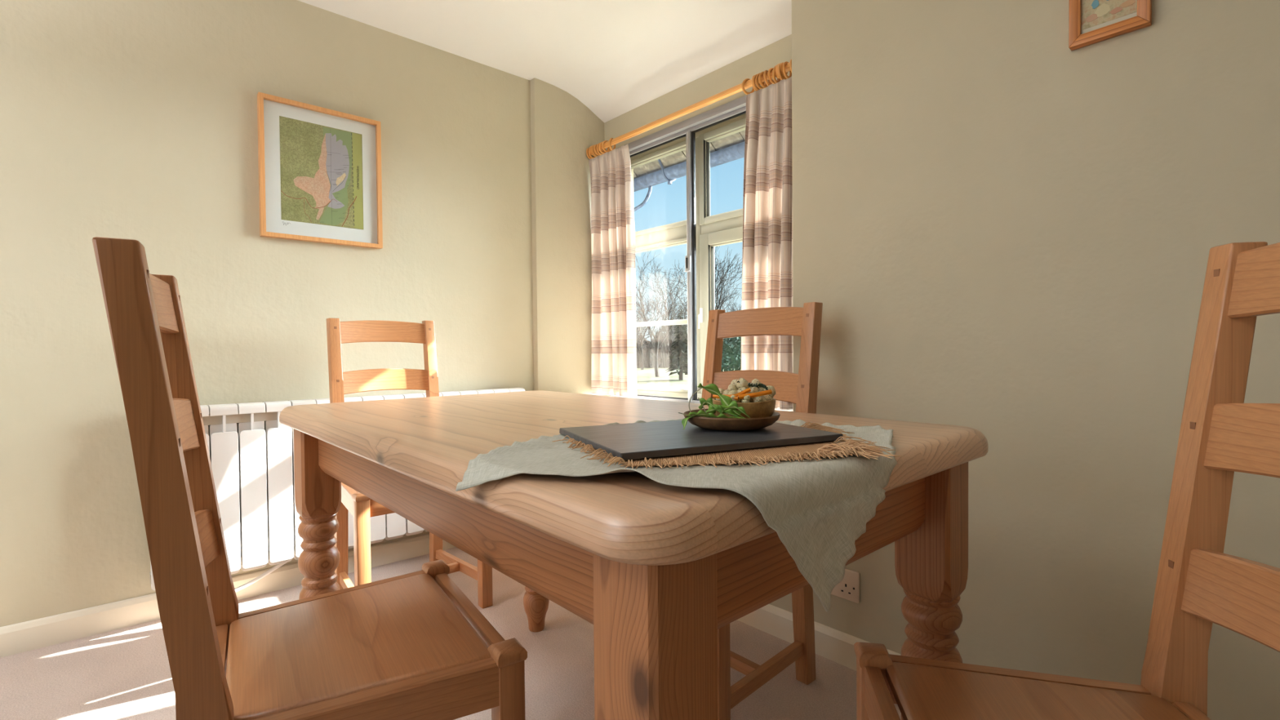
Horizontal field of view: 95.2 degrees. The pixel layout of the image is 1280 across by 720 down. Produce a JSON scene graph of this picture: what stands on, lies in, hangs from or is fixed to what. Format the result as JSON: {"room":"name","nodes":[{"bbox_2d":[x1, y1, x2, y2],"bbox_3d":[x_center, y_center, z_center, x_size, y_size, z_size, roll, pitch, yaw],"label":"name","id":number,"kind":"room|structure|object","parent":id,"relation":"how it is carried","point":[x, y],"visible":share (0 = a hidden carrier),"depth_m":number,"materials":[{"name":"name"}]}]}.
{"room":"dining room","nodes":[
{"label":"dining room","id":0,"kind":"room"},
{"bbox_2d":[0,0,607,626],"bbox_3d":[-1.945,-0.274,1.839,4.870,2.322,0.260,-1,1,-42],"label":"wall","id":1,"kind":"structure","parent":0,"point":[126,119],"depth_m":2.11,"materials":[{"name":"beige paint"}]},
{"bbox_2d":[0,533,455,657],"bbox_3d":[-2.050,0.848,1.625,3.987,0.088,0.014,-1,1,-42],"label":"baseboard","id":2,"kind":"structure","parent":1,"relation":"attached to","point":[30,635],"depth_m":1.94,"materials":[{"name":"beige"}]},
{"bbox_2d":[257,92,382,248],"bbox_3d":[-1.253,-0.729,2.315,0.433,0.527,0.030,-1,1,-42],"label":"framed picture","id":3,"kind":"object","parent":1,"relation":"attached to","point":[320,180],"visible":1,"depth_m":2.31,"materials":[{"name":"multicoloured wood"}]},
{"bbox_2d":[149,387,524,591],"bbox_3d":[-1.091,0.509,2.425,1.452,0.722,0.100,-1,1,-42],"label":"radiator","id":4,"kind":"object","parent":1,"relation":"attached to","point":[253,467],"visible":0.24,"depth_m":2.11,"materials":[{"name":"white metal"}]},
{"bbox_2d":[235,556,293,591],"bbox_3d":[-1.452,0.791,2.090,0.406,0.121,0.034,-1,1,-38],"label":"pipe","id":5,"kind":"object","parent":4,"relation":"attached to","point":[277,566],"visible":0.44,"depth_m":2.13,"materials":[{"name":"white metal"}]},
{"bbox_2d":[0,546,901,719],"bbox_3d":[-0.340,0.933,0.127,5.030,0.060,5.030,-1,1,-42],"label":"floor","id":6,"kind":"structure","parent":0,"point":[125,673],"depth_m":1.65,"materials":[{"name":"carpet"}]},
{"bbox_2d":[92,236,527,719],"bbox_3d":[-0.488,0.377,0.912,0.475,1.027,0.448,-1,1,-34],"label":"dining chair","id":7,"kind":"object","parent":6,"relation":"on","point":[413,646],"visible":1,"depth_m":0.81,"materials":[{"name":"brown wood"}]},
{"bbox_2d":[326,318,493,608],"bbox_3d":[-0.846,0.360,2.095,0.448,1.027,0.475,-1,1,-41],"label":"dining chair","id":8,"kind":"object","parent":6,"relation":"on","point":[359,505],"visible":0.43,"depth_m":2.13,"materials":[{"name":"brown wood"}]},
{"bbox_2d":[279,390,988,719],"bbox_3d":[-0.161,0.497,1.222,0.783,0.770,1.388,-1,1,-42],"label":"dining table","id":9,"kind":"object","parent":6,"relation":"on","point":[656,569],"visible":0.77,"depth_m":0.75,"materials":[{"name":"brown wood"}]},
{"bbox_2d":[455,418,897,611],"bbox_3d":[0.091,0.171,0.772,0.454,0.143,0.484,0,1,23],"label":"table cloth","id":10,"kind":"object","parent":9,"relation":"on","point":[819,509],"visible":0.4,"depth_m":0.60,"materials":[{"name":"fabric"}]},
{"bbox_2d":[552,422,902,468],"bbox_3d":[0.134,0.105,0.732,0.432,0.011,0.279,-1,1,-22],"label":"mat","id":11,"kind":"object","parent":10,"relation":"on","point":[851,446],"visible":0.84,"depth_m":0.67,"materials":[{"name":"brown fabric"}]},
{"bbox_2d":[559,419,843,460],"bbox_3d":[0.075,0.102,0.809,0.316,0.008,0.235,-1,1,-24],"label":"slate board","id":12,"kind":"object","parent":11,"relation":"on","point":[633,441],"visible":0.82,"depth_m":0.75,"materials":[{"name":"black stone"}]},
{"bbox_2d":[684,408,780,431],"bbox_3d":[0.131,0.086,0.841,0.137,0.020,0.137,-1,1,-42],"label":"plate","id":13,"kind":"object","parent":12,"relation":"on","point":[714,424],"visible":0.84,"depth_m":0.79,"materials":[{"name":"brown wood"}]},
{"bbox_2d":[681,411,707,429],"bbox_3d":[0.090,0.084,0.805,0.066,0.023,0.018,0,1,9],"label":"leaf","id":14,"kind":"object","parent":13,"relation":"on","point":[684,421],"visible":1,"depth_m":0.81,"materials":[{"name":"green plant"}]},
{"bbox_2d":[688,387,702,412],"bbox_3d":[0.080,0.058,0.827,0.024,0.043,0.006,-1,1,-29],"label":"stem","id":15,"kind":"object","parent":13,"relation":"on","point":[700,388],"visible":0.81,"depth_m":0.82,"materials":[{"name":"beige"}]},
{"bbox_2d":[685,409,714,417],"bbox_3d":[0.083,0.074,0.797,0.046,0.013,0.016,0,1,22],"label":"leaf","id":16,"kind":"object","parent":13,"relation":"on","point":[701,412],"visible":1,"depth_m":0.79,"materials":[{"name":"green plant"}]},
{"bbox_2d":[698,397,720,413],"bbox_3d":[0.099,0.065,0.818,0.036,0.026,0.008,0,1,34],"label":"leaf","id":17,"kind":"object","parent":13,"relation":"on","point":[709,401],"visible":0.81,"depth_m":0.82,"materials":[{"name":"green plant"}]},
{"bbox_2d":[698,413,740,418],"bbox_3d":[0.111,0.076,0.790,0.065,0.009,0.014,0,1,24],"label":"leaf","id":18,"kind":"object","parent":13,"relation":"on","point":[711,415],"visible":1,"depth_m":0.79,"materials":[{"name":"green plant"}]},
{"bbox_2d":[697,382,744,417],"bbox_3d":[0.112,0.056,0.802,0.067,0.050,0.016,0,1,10],"label":"leaf","id":19,"kind":"object","parent":13,"relation":"on","point":[713,388],"visible":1,"depth_m":0.80,"materials":[{"name":"green plant"}]},
{"bbox_2d":[705,404,741,417],"bbox_3d":[0.112,0.069,0.794,0.051,0.018,0.015,0,1,33],"label":"leaf","id":20,"kind":"object","parent":13,"relation":"on","point":[711,409],"visible":1,"depth_m":0.79,"materials":[{"name":"green plant"}]},
{"bbox_2d":[719,400,750,417],"bbox_3d":[0.128,0.066,0.791,0.042,0.023,0.013,0,1,12],"label":"leaf","id":21,"kind":"object","parent":13,"relation":"on","point":[733,406],"visible":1,"depth_m":0.79,"materials":[{"name":"green plant"}]},
{"bbox_2d":[712,397,776,417],"bbox_3d":[0.150,0.073,0.842,0.090,0.036,0.090,-1,1,-42],"label":"serving bowl","id":22,"kind":"object","parent":13,"relation":"on","point":[766,408],"visible":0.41,"depth_m":0.80,"materials":[{"name":"brown wood"}]},
{"bbox_2d":[718,387,724,394],"bbox_3d":[0.116,0.047,0.841,0.015,0.014,0.015,-1,1,-17],"label":"mushroom","id":23,"kind":"object","parent":22,"relation":"in","point":[721,390],"visible":0.4,"depth_m":0.83,"materials":[{"name":"beige food"}]},
{"bbox_2d":[712,394,738,399],"bbox_3d":[0.119,0.052,0.818,0.042,0.006,0.009,0,1,43],"label":"carrot stick","id":24,"kind":"object","parent":22,"relation":"in","point":[713,395],"visible":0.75,"depth_m":0.81,"materials":[{"name":"orange food"}]},
{"bbox_2d":[723,389,730,394],"bbox_3d":[0.125,0.048,0.835,0.013,0.012,0.013,-1,1,-11],"label":"mushroom","id":25,"kind":"object","parent":22,"relation":"in","point":[726,391],"visible":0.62,"depth_m":0.83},
{"bbox_2d":[727,384,737,391],"bbox_3d":[0.133,0.042,0.841,0.014,0.015,0.015,-1,1,-12],"label":"mushroom","id":26,"kind":"object","parent":22,"relation":"in","point":[731,387],"visible":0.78,"depth_m":0.83,"materials":[{"name":"beige food"}]},
{"bbox_2d":[728,390,737,394],"bbox_3d":[0.133,0.050,0.824,0.016,0.016,0.015,0,1,12],"label":"mushroom","id":27,"kind":"object","parent":22,"relation":"in","point":[732,392],"visible":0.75,"depth_m":0.82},
{"bbox_2d":[715,387,751,398],"bbox_3d":[0.131,0.046,0.816,0.048,0.015,0.015,0,1,8],"label":"carrot stick","id":28,"kind":"object","parent":22,"relation":"in","point":[747,390],"visible":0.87,"depth_m":0.81,"materials":[{"name":"orange food"}]},
{"bbox_2d":[730,379,737,388],"bbox_3d":[0.139,0.035,0.845,0.015,0.015,0.015,-1,1,-23],"label":"mushroom","id":29,"kind":"object","parent":22,"relation":"in","point":[734,381],"visible":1,"depth_m":0.84,"materials":[{"name":"beige food"}]},
{"bbox_2d":[737,386,746,392],"bbox_3d":[0.146,0.046,0.829,0.017,0.016,0.017,-1,1,-31],"label":"mushroom","id":30,"kind":"object","parent":22,"relation":"in","point":[740,389],"visible":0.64,"depth_m":0.82,"materials":[{"name":"beige food"}]},
{"bbox_2d":[736,377,749,389],"bbox_3d":[0.147,0.035,0.837,0.019,0.019,0.020,0,1,31],"label":"mushroom","id":31,"kind":"object","parent":22,"relation":"in","point":[743,383],"visible":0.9,"depth_m":0.83,"materials":[{"name":"beige food"}]},
{"bbox_2d":[741,398,749,402],"bbox_3d":[0.146,0.057,0.808,0.012,0.011,0.011,0,1,34],"label":"mushroom","id":32,"kind":"object","parent":22,"relation":"in","point":[743,400],"visible":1,"depth_m":0.80,"materials":[{"name":"beige food"}]},
{"bbox_2d":[743,395,750,400],"bbox_3d":[0.147,0.052,0.805,0.009,0.009,0.009,-1,1,-17],"label":"mushroom","id":33,"kind":"object","parent":22,"relation":"in","point":[747,397],"visible":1,"depth_m":0.80,"materials":[{"name":"beige food"}]},
{"bbox_2d":[737,380,768,390],"bbox_3d":[0.160,0.039,0.830,0.044,0.020,0.009,0,1,10],"label":"herb sprig","id":34,"kind":"object","parent":22,"relation":"in","point":[762,385],"visible":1,"depth_m":0.83,"materials":[{"name":"green plant"}]},
{"bbox_2d":[751,386,758,392],"bbox_3d":[0.161,0.043,0.829,0.012,0.012,0.012,-1,1,-19],"label":"mushroom","id":35,"kind":"object","parent":22,"relation":"in","point":[754,389],"visible":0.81,"depth_m":0.82,"materials":[{"name":"beige food"}]},
{"bbox_2d":[738,389,772,399],"bbox_3d":[0.160,0.048,0.809,0.048,0.012,0.011,-1,1,-10],"label":"carrot stick","id":36,"kind":"object","parent":22,"relation":"in","point":[769,391],"visible":1,"depth_m":0.81,"materials":[{"name":"orange food"}]},
{"bbox_2d":[751,378,761,389],"bbox_3d":[0.168,0.035,0.843,0.015,0.016,0.015,-1,1,-13],"label":"mushroom","id":37,"kind":"object","parent":22,"relation":"in","point":[755,381],"visible":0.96,"depth_m":0.84,"materials":[{"name":"beige food"}]},
{"bbox_2d":[753,397,760,402],"bbox_3d":[0.163,0.057,0.810,0.011,0.011,0.010,0,1,1],"label":"mushroom","id":38,"kind":"object","parent":22,"relation":"in","point":[755,400],"visible":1,"depth_m":0.81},
{"bbox_2d":[755,395,762,400],"bbox_3d":[0.164,0.053,0.808,0.009,0.008,0.009,-1,1,-34],"label":"mushroom","id":39,"kind":"object","parent":22,"relation":"in","point":[759,397],"visible":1,"depth_m":0.81,"materials":[{"name":"beige food"}]},
{"bbox_2d":[760,395,766,401],"bbox_3d":[0.170,0.056,0.814,0.013,0.013,0.013,-1,1,-35],"label":"mushroom","id":40,"kind":"object","parent":22,"relation":"in","point":[763,399],"visible":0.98,"depth_m":0.81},
{"bbox_2d":[763,394,770,400],"bbox_3d":[0.177,0.053,0.818,0.011,0.010,0.010,-1,1,-29],"label":"mushroom","id":41,"kind":"object","parent":22,"relation":"in","point":[767,397],"visible":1,"depth_m":0.81,"materials":[{"name":"beige food"}]},
{"bbox_2d":[764,385,775,396],"bbox_3d":[0.185,0.046,0.839,0.018,0.019,0.018,-1,1,-13],"label":"mushroom","id":42,"kind":"object","parent":22,"relation":"in","point":[770,387],"visible":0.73,"depth_m":0.83,"materials":[{"name":"beige food"}]},
{"bbox_2d":[702,302,822,719],"bbox_3d":[0.205,0.359,1.603,0.476,1.027,0.448,-1,1,-41],"label":"dining chair","id":43,"kind":"object","parent":6,"relation":"on","point":[800,389],"visible":0.31,"depth_m":1.58,"materials":[{"name":"brown wood"}]},
{"bbox_2d":[853,241,1279,719],"bbox_3d":[0.510,0.373,0.606,0.475,1.027,0.448,0,1,11],"label":"dining chair","id":44,"kind":"object","parent":6,"relation":"on","point":[1199,585],"visible":1,"depth_m":0.72,"materials":[{"name":"brown wood"}]},
{"bbox_2d":[297,0,791,122],"bbox_3d":[-0.446,-1.392,0.010,4.700,0.304,4.930,-1,1,-42],"label":"ceiling","id":45,"kind":"structure","parent":0,"point":[615,57],"depth_m":2.49,"materials":[{"name":"white paint"}]},
{"bbox_2d":[604,34,791,395],"bbox_3d":[0.491,-0.309,2.627,0.190,2.322,1.822,-1,1,-42],"label":"wall","id":46,"kind":"structure","parent":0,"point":[732,74],"depth_m":2.70,"materials":[{"name":"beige paint"}]},
{"bbox_2d":[586,62,791,156],"bbox_3d":[0.245,-1.114,2.641,0.134,0.061,1.500,-1,1,-42],"label":"pole","id":47,"kind":"object","parent":46,"relation":"attached to","point":[738,88],"visible":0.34,"depth_m":2.58,"materials":[{"name":"brown wood"}]},
{"bbox_2d":[586,147,594,159],"bbox_3d":[-0.265,-1.109,3.148,0.009,0.070,0.063,3,3,42],"label":"curtain ring","id":48,"kind":"object","parent":47,"relation":"hanging from","point":[587,150],"visible":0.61,"depth_m":3.13,"materials":[{"name":"orange wood"}]},
{"bbox_2d":[588,148,595,158],"bbox_3d":[-0.255,-1.109,3.137,0.013,0.070,0.063,0,1,37],"label":"curtain ring","id":49,"kind":"object","parent":47,"relation":"hanging from","point":[589,154],"visible":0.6,"depth_m":3.12,"materials":[{"name":"orange wood"}]},
{"bbox_2d":[591,145,600,156],"bbox_3d":[-0.232,-1.109,3.111,0.012,0.070,0.063,0,1,37],"label":"curtain ring","id":50,"kind":"object","parent":47,"relation":"hanging from","point":[593,149],"visible":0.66,"depth_m":3.09,"materials":[{"name":"orange wood"}]},
{"bbox_2d":[593,144,603,155],"bbox_3d":[-0.218,-1.109,3.096,0.063,0.070,0.015,-1,1,-41],"label":"curtain ring","id":51,"kind":"object","parent":47,"relation":"hanging from","point":[595,145],"visible":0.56,"depth_m":3.08,"materials":[{"name":"orange wood"}]},
{"bbox_2d":[596,142,605,155],"bbox_3d":[-0.204,-1.108,3.081,0.015,0.070,0.063,0,1,44],"label":"curtain ring","id":52,"kind":"object","parent":47,"relation":"hanging from","point":[597,150],"visible":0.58,"depth_m":3.06,"materials":[{"name":"orange wood"}]},
{"bbox_2d":[598,141,608,153],"bbox_3d":[-0.189,-1.108,3.063,0.063,0.070,0.014,-1,1,-32],"label":"curtain ring","id":53,"kind":"object","parent":47,"relation":"hanging from","point":[601,143],"visible":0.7,"depth_m":3.05,"materials":[{"name":"orange wood"}]},
{"bbox_2d":[601,140,612,152],"bbox_3d":[-0.172,-1.108,3.044,0.063,0.070,0.010,-1,1,-36],"label":"curtain ring","id":54,"kind":"object","parent":47,"relation":"hanging from","point":[604,141],"visible":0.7,"depth_m":3.03,"materials":[{"name":"orange wood"}]},
{"bbox_2d":[608,137,615,150],"bbox_3d":[-0.143,-1.108,3.012,0.015,0.070,0.063,0,1,28],"label":"curtain ring","id":55,"kind":"object","parent":47,"relation":"hanging from","point":[611,139],"visible":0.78,"depth_m":3.00,"materials":[{"name":"orange wood"}]},
{"bbox_2d":[588,144,636,396],"bbox_3d":[-0.147,-0.448,3.028,0.064,1.262,0.362,-1,1,-42],"label":"curtain","id":56,"kind":"object","parent":47,"relation":"hanging from","point":[614,349],"visible":1,"depth_m":2.99,"materials":[{"name":"beige fabric"}]},
{"bbox_2d":[741,78,754,94],"bbox_3d":[0.438,-1.102,2.365,0.063,0.070,0.015,-1,1,-25],"label":"curtain ring","id":57,"kind":"object","parent":47,"relation":"hanging from","point":[746,79],"visible":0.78,"depth_m":2.35,"materials":[{"name":"orange wood"}]},
{"bbox_2d":[751,75,759,91],"bbox_3d":[0.464,-1.101,2.336,0.012,0.070,0.063,0,1,38],"label":"curtain ring","id":58,"kind":"object","parent":47,"relation":"hanging from","point":[755,90],"visible":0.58,"depth_m":2.32,"materials":[{"name":"orange wood"}]},
{"bbox_2d":[752,74,764,90],"bbox_3d":[0.472,-1.101,2.327,0.063,0.070,0.013,-1,1,-33],"label":"curtain ring","id":59,"kind":"object","parent":47,"relation":"hanging from","point":[756,87],"visible":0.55,"depth_m":2.31,"materials":[{"name":"orange wood"}]},
{"bbox_2d":[755,72,766,88],"bbox_3d":[0.482,-1.101,2.316,0.063,0.070,0.013,-1,1,-33],"label":"curtain ring","id":60,"kind":"object","parent":47,"relation":"hanging from","point":[758,86],"visible":0.59,"depth_m":2.30,"materials":[{"name":"orange wood"}]},
{"bbox_2d":[758,71,769,88],"bbox_3d":[0.492,-1.101,2.305,0.063,0.070,0.010,-1,3,-33],"label":"curtain ring","id":61,"kind":"object","parent":47,"relation":"hanging from","point":[762,73],"visible":0.58,"depth_m":2.29,"materials":[{"name":"orange wood"}]},
{"bbox_2d":[741,76,793,409],"bbox_3d":[0.548,-0.441,2.254,0.072,1.262,0.414,-1,1,-42],"label":"curtain","id":62,"kind":"object","parent":47,"relation":"hanging from","point":[767,195],"visible":0.47,"depth_m":2.29,"materials":[{"name":"beige fabric"}]},
{"bbox_2d":[763,70,772,85],"bbox_3d":[0.502,-1.101,2.293,0.016,0.070,0.063,0,1,39],"label":"curtain ring","id":63,"kind":"object","parent":47,"relation":"hanging from","point":[767,83],"visible":0.74,"depth_m":2.27,"materials":[{"name":"orange wood"}]},
{"bbox_2d":[768,67,777,84],"bbox_3d":[0.520,-1.101,2.273,0.063,0.070,0.013,-1,1,-35],"label":"curtain ring","id":64,"kind":"object","parent":47,"relation":"hanging from","point":[771,68],"visible":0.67,"depth_m":2.26,"materials":[{"name":"orange wood"}]},
{"bbox_2d":[772,66,780,83],"bbox_3d":[0.530,-1.101,2.263,0.015,0.070,0.063,0,1,39],"label":"curtain ring","id":65,"kind":"object","parent":47,"relation":"hanging from","point":[774,68],"visible":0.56,"depth_m":2.25,"materials":[{"name":"orange wood"}]},
{"bbox_2d":[777,64,784,79],"bbox_3d":[0.545,-1.101,2.246,0.012,0.070,0.063,0,1,36],"label":"curtain ring","id":66,"kind":"object","parent":47,"relation":"hanging from","point":[779,65],"visible":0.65,"depth_m":2.22,"materials":[{"name":"orange wood"}]},
{"bbox_2d":[782,61,791,78],"bbox_3d":[0.562,-1.100,2.227,0.010,0.070,0.063,1,2,44],"label":"curtain ring","id":67,"kind":"object","parent":47,"relation":"hanging from","point":[786,76],"visible":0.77,"depth_m":2.21,"materials":[{"name":"orange wood"}]},
{"bbox_2d":[789,58,791,72],"bbox_3d":[0.580,-1.100,2.206,0.013,0.070,0.063,0,1,37],"label":"curtain ring","id":68,"kind":"object","parent":47,"relation":"hanging from","point":[790,62],"visible":0.16,"depth_m":2.18,"materials":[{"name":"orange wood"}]},
{"bbox_2d":[608,94,793,411],"bbox_3d":[0.311,-0.458,2.771,0.170,1.336,1.375,-1,1,-42],"label":"window","id":69,"kind":"structure","parent":46,"relation":"attached to","point":[701,232],"depth_m":2.79,"materials":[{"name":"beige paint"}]},
{"bbox_2d":[768,0,1279,719],"bbox_3d":[1.182,-0.293,1.346,0.493,2.322,4.730,-1,1,-42],"label":"wall","id":70,"kind":"structure","parent":0,"point":[1004,231],"depth_m":1.30,"materials":[{"name":"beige paint"}]},
{"bbox_2d":[611,395,788,411],"bbox_3d":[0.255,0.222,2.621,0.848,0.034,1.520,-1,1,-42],"label":"window sill","id":71,"kind":"structure","parent":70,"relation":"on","point":[611,396],"depth_m":2.91,"materials":[{"name":"white paint"}]},
{"bbox_2d":[737,604,900,671],"bbox_3d":[0.936,0.828,1.271,0.014,0.088,4.530,-1,1,-42],"label":"baseboard","id":72,"kind":"structure","parent":70,"relation":"attached to","point":[834,645],"depth_m":1.72,"materials":[{"name":"beige"}]},
{"bbox_2d":[831,568,859,603],"bbox_3d":[0.561,0.636,1.684,0.014,0.086,0.146,-1,1,-42],"label":"wall socket","id":73,"kind":"object","parent":70,"relation":"attached to","point":[848,588],"visible":0.31,"depth_m":1.65,"materials":[{"name":"beige plastic"}]},
{"bbox_2d":[1068,0,1151,50],"bbox_3d":[0.960,-0.759,1.196,0.022,0.196,0.131,-1,1,-42],"label":"framed print","id":74,"kind":"object","parent":70,"relation":"attached to","point":[1091,22],"visible":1,"depth_m":1.20,"materials":[{"name":"brown wood"}]},
{"bbox_2d":[1081,0,1137,30],"bbox_3d":[0.958,-0.765,1.195,0.001,0.144,0.091,-1,1,-42],"label":"painting","id":75,"kind":"object","parent":74,"relation":"on","point":[1096,15],"depth_m":1.20,"materials":[{"name":"multicoloured paper"}]},
{"bbox_3d":[0.746,-0.095,2.348,0.190,2.700,7.500,-1,1,-42],"label":"wall","id":76,"kind":"structure","parent":0,"visible":0},
{"bbox_2d":[633,129,745,178],"bbox_3d":[0.863,-1.308,2.576,0.331,0.345,5.700,-1,1,-42],"label":"roof eaves","id":77,"kind":"object","parent":76,"relation":"attached to","point":[678,157],"visible":0.02,"depth_m":3.44,"materials":[{"name":"wood"}]},
{"bbox_2d":[633,141,744,211],"bbox_3d":[0.935,-0.335,2.649,0.307,1.965,5.700,-1,1,-42],"label":"gutter","id":78,"kind":"object","parent":77,"relation":"attached to","point":[735,152],"visible":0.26,"depth_m":3.51,"materials":[{"name":"white plastic"}]},
{"label":"outside","id":79,"kind":"structure","parent":0,"visible":0},
{"bbox_2d":[636,366,741,387],"bbox_3d":[25.216,0.125,56.219,107.400,0.150,130.000,-1,1,-42],"label":"lawn","id":80,"kind":"structure","parent":79,"point":[646,375],"depth_m":25.62,"materials":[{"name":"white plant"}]},
{"bbox_2d":[635,288,666,369],"bbox_3d":[0.046,-1.873,35.571,3.224,5.043,4.418,-1,1,-23],"label":"bare tree","id":81,"kind":"object","parent":80,"relation":"on","point":[643,333],"visible":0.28,"depth_m":35.51,"materials":[{"name":"black plant"}]},
{"bbox_2d":[635,297,668,350],"bbox_3d":[-0.831,-1.800,31.844,3.224,5.043,4.418,-1,1,-42],"label":"bare tree","id":82,"kind":"object","parent":80,"relation":"on","point":[641,318],"visible":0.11,"depth_m":31.52,"materials":[{"name":"black plant"}]},
{"bbox_2d":[635,251,687,377],"bbox_3d":[0.648,-2.270,26.633,4.548,6.153,3.734,-1,1,-23],"label":"bare tree","id":83,"kind":"object","parent":80,"relation":"on","point":[656,337],"visible":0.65,"depth_m":26.69,"materials":[{"name":"black plant"}]},
{"bbox_2d":[647,300,685,364],"bbox_3d":[2.388,-1.685,37.987,3.413,4.536,2.979,-1,1,-11],"label":"bare tree","id":84,"kind":"object","parent":80,"relation":"on","point":[674,318],"visible":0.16,"depth_m":37.91,"materials":[{"name":"black plant"}]},
{"bbox_2d":[657,283,687,374],"bbox_3d":[2.273,-1.530,29.175,2.982,4.536,3.413,0,1,5],"label":"bare tree","id":85,"kind":"object","parent":80,"relation":"on","point":[682,283],"visible":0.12,"depth_m":28.76,"materials":[{"name":"black plant"}]},
{"bbox_2d":[665,304,688,380],"bbox_3d":[1.652,-0.717,23.952,1.314,3.096,1.241,-1,1,-3],"label":"conifer","id":86,"kind":"object","parent":80,"relation":"on","point":[679,345],"visible":0.83,"depth_m":23.81,"materials":[{"name":"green plant"}]},
{"bbox_2d":[635,318,740,368],"bbox_3d":[2.238,-1.393,42.902,24.748,4.288,8.610,0,1,3],"label":"thicket","id":87,"kind":"object","parent":80,"relation":"on","point":[663,351],"visible":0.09,"depth_m":40.93,"materials":[{"name":"plant"}]},
{"bbox_2d":[662,246,742,315],"bbox_3d":[2.994,-2.247,24.085,3.734,6.153,4.548,0,1,24],"label":"bare tree","id":88,"kind":"object","parent":80,"relation":"on","point":[728,262],"visible":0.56,"depth_m":23.47,"materials":[{"name":"black plant"}]},
{"bbox_2d":[715,284,742,370],"bbox_3d":[4.202,-1.785,28.397,4.418,5.043,3.224,0,1,36],"label":"bare tree","id":89,"kind":"object","parent":80,"relation":"on","point":[720,284],"visible":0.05,"depth_m":28.12,"materials":[{"name":"black plant"}]},
{"bbox_2d":[715,285,742,311],"bbox_3d":[4.344,-1.857,32.479,4.418,5.043,3.224,-1,1,-8],"label":"bare tree","id":90,"kind":"object","parent":80,"relation":"on","point":[722,307],"visible":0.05,"depth_m":32.84,"materials":[{"name":"black plant"}]},
{"bbox_2d":[720,337,741,371],"bbox_3d":[1.445,0.370,8.880,1.590,1.514,1.614,-1,1,-42],"label":"bush","id":91,"kind":"object","parent":80,"relation":"on","point":[731,346],"visible":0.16,"depth_m":8.61,"materials":[{"name":"green plant"}]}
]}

